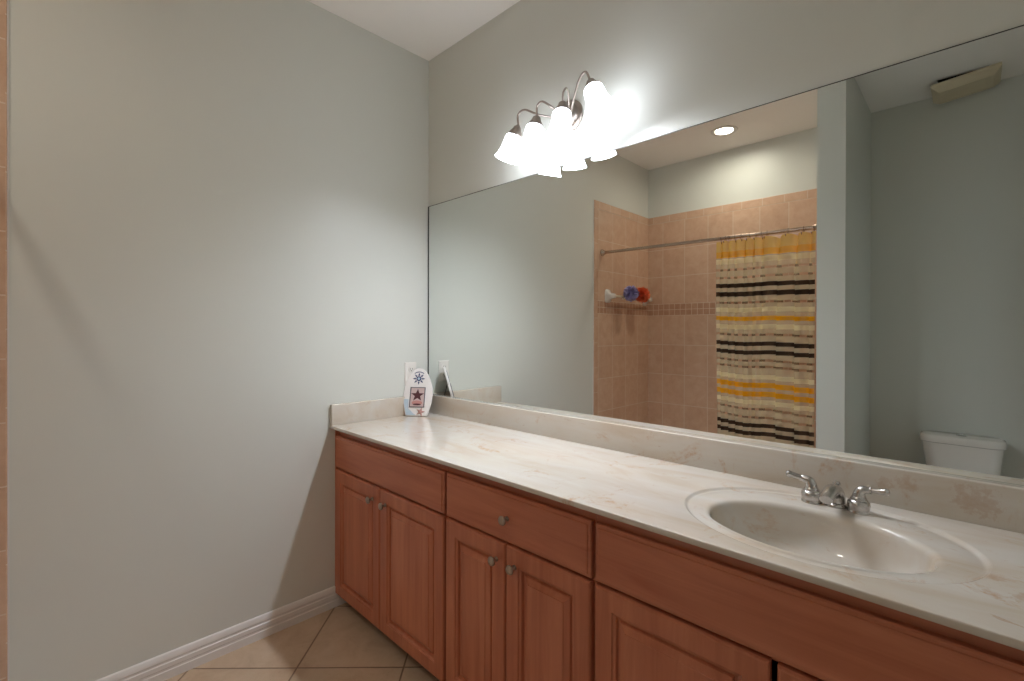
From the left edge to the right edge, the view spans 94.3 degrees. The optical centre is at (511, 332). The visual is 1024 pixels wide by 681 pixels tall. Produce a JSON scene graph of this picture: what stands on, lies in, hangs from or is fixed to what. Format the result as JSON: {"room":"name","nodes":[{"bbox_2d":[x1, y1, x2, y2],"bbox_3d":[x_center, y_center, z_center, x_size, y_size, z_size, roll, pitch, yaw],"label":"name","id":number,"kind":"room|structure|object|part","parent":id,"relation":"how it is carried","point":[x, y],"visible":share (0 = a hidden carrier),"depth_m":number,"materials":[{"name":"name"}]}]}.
{"room":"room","nodes":[
{"label":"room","id":0,"kind":"room"},
{"bbox_2d":[9,0,428,680],"bbox_3d":[-1.337,-0.102,1.744,0.100,2.740,2.629,0,0,44],"label":"wall","id":1,"kind":"structure","parent":0,"point":[218,209],"depth_m":1.79,"materials":[{"name":"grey paint"}]},
{"bbox_2d":[0,0,8,680],"bbox_3d":[-1.843,0.118,1.145,0.011,2.300,0.866,0,0,44],"label":"tiled wall","id":2,"kind":"structure","parent":1,"relation":"attached to","point":[4,4],"depth_m":1.45,"materials":[{"name":"orange tile"}]},
{"bbox_2d":[95,586,345,680],"bbox_3d":[-1.161,1.222,1.849,0.014,0.093,1.094,0,0,44],"label":"baseboard","id":3,"kind":"structure","parent":1,"relation":"attached to","point":[165,666],"depth_m":1.88,"materials":[{"name":"white paint"}]},
{"bbox_2d":[405,362,415,384],"bbox_3d":[-0.531,0.212,2.494,0.010,0.116,0.070,0,0,44],"label":"wall outlet","id":4,"kind":"object","parent":1,"relation":"attached to","point":[410,367],"visible":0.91,"depth_m":2.48,"materials":[{"name":"white plastic"}]},
{"bbox_2d":[165,602,439,680],"bbox_3d":[-0.419,1.323,0.852,2.670,0.100,2.629,0,0,44],"label":"floor","id":5,"kind":"structure","parent":0,"point":[339,643],"depth_m":1.85,"materials":[{"name":"tile"}]},
{"bbox_2d":[335,430,448,680],"bbox_3d":[-0.355,0.856,2.093,0.826,0.826,0.555,0,0,44],"label":"vanity cabinet","id":6,"kind":"object","parent":5,"relation":"on","point":[391,516],"visible":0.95,"depth_m":1.85,"materials":[{"name":"brown wood"}]},
{"bbox_3d":[-0.673,0.918,2.065,0.268,0.450,0.014,0,0,44],"label":"raised panel","id":7,"kind":"part","parent":6,"relation":"part of","materials":[{"name":"brown wood"}]},
{"bbox_3d":[-0.672,0.918,2.067,0.392,0.574,0.019,0,0,44],"label":"door","id":8,"kind":"part","parent":6,"relation":"part of","materials":[{"name":"brown wood"}]},
{"bbox_3d":[-0.585,0.685,1.950,0.029,0.029,0.028,0,0,44],"label":"knob","id":9,"kind":"part","parent":6,"relation":"part of","materials":[{"name":"grey metal"}]},
{"bbox_3d":[-0.513,0.686,1.880,0.029,0.029,0.028,0,0,44],"label":"knob","id":10,"kind":"part","parent":6,"relation":"part of","materials":[{"name":"grey metal"}]},
{"bbox_3d":[-0.520,0.550,1.919,0.812,0.147,0.019,0,0,44],"label":"false drawer","id":11,"kind":"part","parent":6,"relation":"part of","materials":[{"name":"brown wood"}]},
{"bbox_3d":[-0.508,0.827,1.935,0.825,0.766,0.020,0,0,44],"label":"frame","id":12,"kind":"part","parent":6,"relation":"part of","materials":[{"name":"brown wood"}]},
{"bbox_3d":[-0.381,0.920,1.780,0.291,0.450,0.014,0,0,44],"label":"raised panel","id":13,"kind":"part","parent":6,"relation":"part of","materials":[{"name":"brown wood"}]},
{"bbox_3d":[-0.379,0.920,1.782,0.415,0.574,0.019,0,0,44],"label":"door","id":14,"kind":"part","parent":6,"relation":"part of","materials":[{"name":"brown wood"}]},
{"bbox_2d":[446,467,596,680],"bbox_3d":[0.159,0.859,1.593,0.605,0.826,0.555,0,0,44],"label":"vanity cabinet","id":15,"kind":"object","parent":5,"relation":"on","point":[521,581],"visible":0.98,"depth_m":1.39,"materials":[{"name":"brown wood"}]},
{"bbox_3d":[-0.120,0.921,1.527,0.162,0.450,0.014,0,0,44],"label":"raised panel","id":16,"kind":"part","parent":15,"relation":"part of","materials":[{"name":"brown wood"}]},
{"bbox_3d":[-0.119,0.921,1.529,0.286,0.574,0.019,0,0,44],"label":"door","id":17,"kind":"part","parent":15,"relation":"part of","materials":[{"name":"brown wood"}]},
{"bbox_3d":[-0.057,0.688,1.436,0.029,0.029,0.028,0,0,44],"label":"knob","id":18,"kind":"part","parent":15,"relation":"part of","materials":[{"name":"grey metal"}]},
{"bbox_3d":[-0.024,0.554,1.404,0.029,0.029,0.028,0,0,44],"label":"knob","id":19,"kind":"part","parent":15,"relation":"part of","materials":[{"name":"grey metal"}]},
{"bbox_3d":[-0.002,0.689,1.383,0.029,0.029,0.028,0,0,44],"label":"knob","id":20,"kind":"part","parent":15,"relation":"part of","materials":[{"name":"grey metal"}]},
{"bbox_3d":[-0.008,0.553,1.421,0.594,0.147,0.019,0,0,44],"label":"drawer","id":21,"kind":"part","parent":15,"relation":"part of","materials":[{"name":"brown wood"}]},
{"bbox_3d":[0.094,0.922,1.319,0.179,0.450,0.014,0,0,44],"label":"raised panel","id":22,"kind":"part","parent":15,"relation":"part of","materials":[{"name":"brown wood"}]},
{"bbox_3d":[0.096,0.922,1.320,0.303,0.574,0.019,0,0,44],"label":"door","id":23,"kind":"part","parent":15,"relation":"part of","materials":[{"name":"brown wood"}]},
{"bbox_2d":[595,514,1023,680],"bbox_3d":[0.747,0.862,1.021,1.031,0.826,0.555,0,0,44],"label":"vanity cabinet","id":24,"kind":"object","parent":5,"relation":"on","point":[667,608],"visible":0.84,"depth_m":0.95,"materials":[{"name":"brown wood"}]},
{"bbox_2d":[330,394,1023,650],"bbox_3d":[0.238,0.450,1.522,2.468,0.232,0.549,0,0,44],"label":"countertop","id":25,"kind":"structure","parent":24,"relation":"on","point":[946,550],"depth_m":1.21,"materials":[{"name":"stone"}]},
{"bbox_2d":[403,368,432,415],"bbox_3d":[-0.483,0.306,2.465,0.153,0.241,0.100,0,0,7],"label":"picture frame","id":26,"kind":"object","parent":25,"relation":"on","point":[418,391],"visible":1,"depth_m":2.44,"materials":[{"name":"white ceramic"}]},
{"bbox_2d":[409,387,425,407],"bbox_3d":[-0.487,0.331,2.441,0.080,0.101,0.031,0,0,7],"label":"picture","id":27,"kind":"object","parent":26,"relation":"attached to","point":[417,395],"depth_m":2.44,"materials":[{"name":"red"}]},
{"bbox_2d":[786,470,889,514],"bbox_3d":[0.809,0.403,1.196,0.163,0.070,0.165,0,0,-2],"label":"faucet","id":28,"kind":"object","parent":25,"relation":"on","point":[832,495],"visible":1,"depth_m":1.16,"materials":[{"name":"grey metal"}]},
{"bbox_3d":[0.760,0.385,1.247,0.074,0.036,0.028,0,0,44],"label":"lever","id":29,"kind":"part","parent":28,"relation":"part of","materials":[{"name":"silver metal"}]},
{"bbox_3d":[0.777,0.418,1.231,0.048,0.038,0.048,0,0,44],"label":"handle","id":30,"kind":"part","parent":28,"relation":"part of","materials":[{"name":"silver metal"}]},
{"bbox_3d":[0.789,0.406,1.170,0.051,0.062,0.142,0,0,44],"label":"spout","id":31,"kind":"part","parent":28,"relation":"part of","materials":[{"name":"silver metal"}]},
{"bbox_3d":[0.848,0.419,1.162,0.048,0.038,0.048,0,0,44],"label":"handle","id":32,"kind":"part","parent":28,"relation":"part of","materials":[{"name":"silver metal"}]},
{"bbox_3d":[0.865,0.387,1.145,0.074,0.034,0.028,0,0,44],"label":"lever","id":33,"kind":"part","parent":28,"relation":"part of","materials":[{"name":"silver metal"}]},
{"bbox_3d":[0.356,0.923,1.063,0.279,0.450,0.014,0,0,44],"label":"raised panel","id":34,"kind":"part","parent":24,"relation":"part of","materials":[{"name":"brown wood"}]},
{"bbox_3d":[0.358,0.923,1.065,0.403,0.574,0.019,0,0,44],"label":"door","id":35,"kind":"part","parent":24,"relation":"part of","materials":[{"name":"brown wood"}]},
{"bbox_3d":[0.659,0.925,0.772,0.412,0.574,0.019,0,0,44],"label":"door","id":36,"kind":"part","parent":24,"relation":"part of","materials":[{"name":"brown wood"}]},
{"bbox_2d":[307,0,519,60],"bbox_3d":[-0.413,-1.492,0.843,2.670,0.050,2.629,0,0,44],"label":"ceiling","id":37,"kind":"structure","parent":0,"point":[426,29],"depth_m":2.22,"materials":[{"name":"paint"}]},
{"bbox_2d":[429,0,1023,205],"bbox_3d":[0.466,-0.098,1.754,2.470,2.740,0.100,0,0,44],"label":"wall","id":38,"kind":"structure","parent":0,"point":[666,66],"depth_m":1.68,"materials":[{"name":"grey paint"}]},
{"bbox_2d":[495,71,614,164],"bbox_3d":[0.172,-0.816,1.829,0.553,0.245,0.201,0,0,44],"label":"vanity light","id":39,"kind":"object","parent":38,"relation":"attached to","point":[567,116],"visible":1,"depth_m":1.80,"materials":[{"name":"white glass"}]},
{"bbox_3d":[-0.016,-0.755,1.952,0.112,0.121,0.104,0,0,44],"label":"lamp shade","id":40,"kind":"part","parent":39,"relation":"part of","materials":[{"name":"white glass"}]},
{"bbox_3d":[0.073,-0.760,1.858,0.105,0.114,0.103,0,0,44],"label":"lamp shade","id":41,"kind":"part","parent":39,"relation":"part of","materials":[{"name":"white glass"}]},
{"bbox_3d":[0.112,-0.865,1.907,0.198,0.071,0.039,0,0,11],"label":"arm","id":42,"kind":"part","parent":39,"relation":"part of","materials":[{"name":"silver metal"}]},
{"bbox_3d":[0.159,-0.869,1.865,0.129,0.065,0.049,0,0,-14],"label":"arm","id":43,"kind":"part","parent":39,"relation":"part of","materials":[{"name":"silver metal"}]},
{"bbox_3d":[0.178,-0.773,1.754,0.105,0.115,0.104,0,0,44],"label":"lamp shade","id":44,"kind":"part","parent":39,"relation":"part of","materials":[{"name":"white glass"}]},
{"bbox_3d":[0.182,-0.784,1.762,0.055,0.068,0.054,0,0,44],"label":"bulb","id":45,"kind":"part","parent":39,"relation":"part of","materials":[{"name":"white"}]},
{"bbox_3d":[0.214,-0.884,1.826,0.025,0.069,0.130,0,0,18],"label":"arm","id":46,"kind":"part","parent":39,"relation":"part of","materials":[{"name":"silver metal"}]},
{"bbox_3d":[0.218,-0.867,1.896,0.132,0.132,0.039,0,0,44],"label":"wall plate","id":47,"kind":"part","parent":39,"relation":"part of","materials":[{"name":"silver metal"}]},
{"bbox_3d":[0.244,-0.895,1.781,0.035,0.086,0.205,0,0,-14],"label":"arm","id":48,"kind":"part","parent":39,"relation":"part of","materials":[{"name":"silver metal"}]},
{"bbox_3d":[0.295,-0.824,1.655,0.054,0.068,0.054,0,0,44],"label":"bulb","id":49,"kind":"part","parent":39,"relation":"part of","materials":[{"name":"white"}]},
{"bbox_3d":[0.296,-0.811,1.643,0.117,0.125,0.103,0,0,44],"label":"lamp shade","id":50,"kind":"part","parent":39,"relation":"part of","materials":[{"name":"white glass"}]},
{"bbox_2d":[428,25,1023,486],"bbox_3d":[0.428,-0.172,1.716,2.465,1.012,0.005,0,0,44],"label":"wall mirror","id":51,"kind":"object","parent":38,"relation":"attached to","point":[836,269],"visible":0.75,"depth_m":1.36,"materials":[{"name":"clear mirror"}]},
{"bbox_2d":[429,394,1023,533],"bbox_3d":[0.421,0.384,1.710,2.468,0.099,0.025,0,0,44],"label":"backsplash","id":52,"kind":"structure","parent":38,"relation":"attached to","point":[980,502],"depth_m":1.37,"materials":[{"name":"stone"}]}
]}

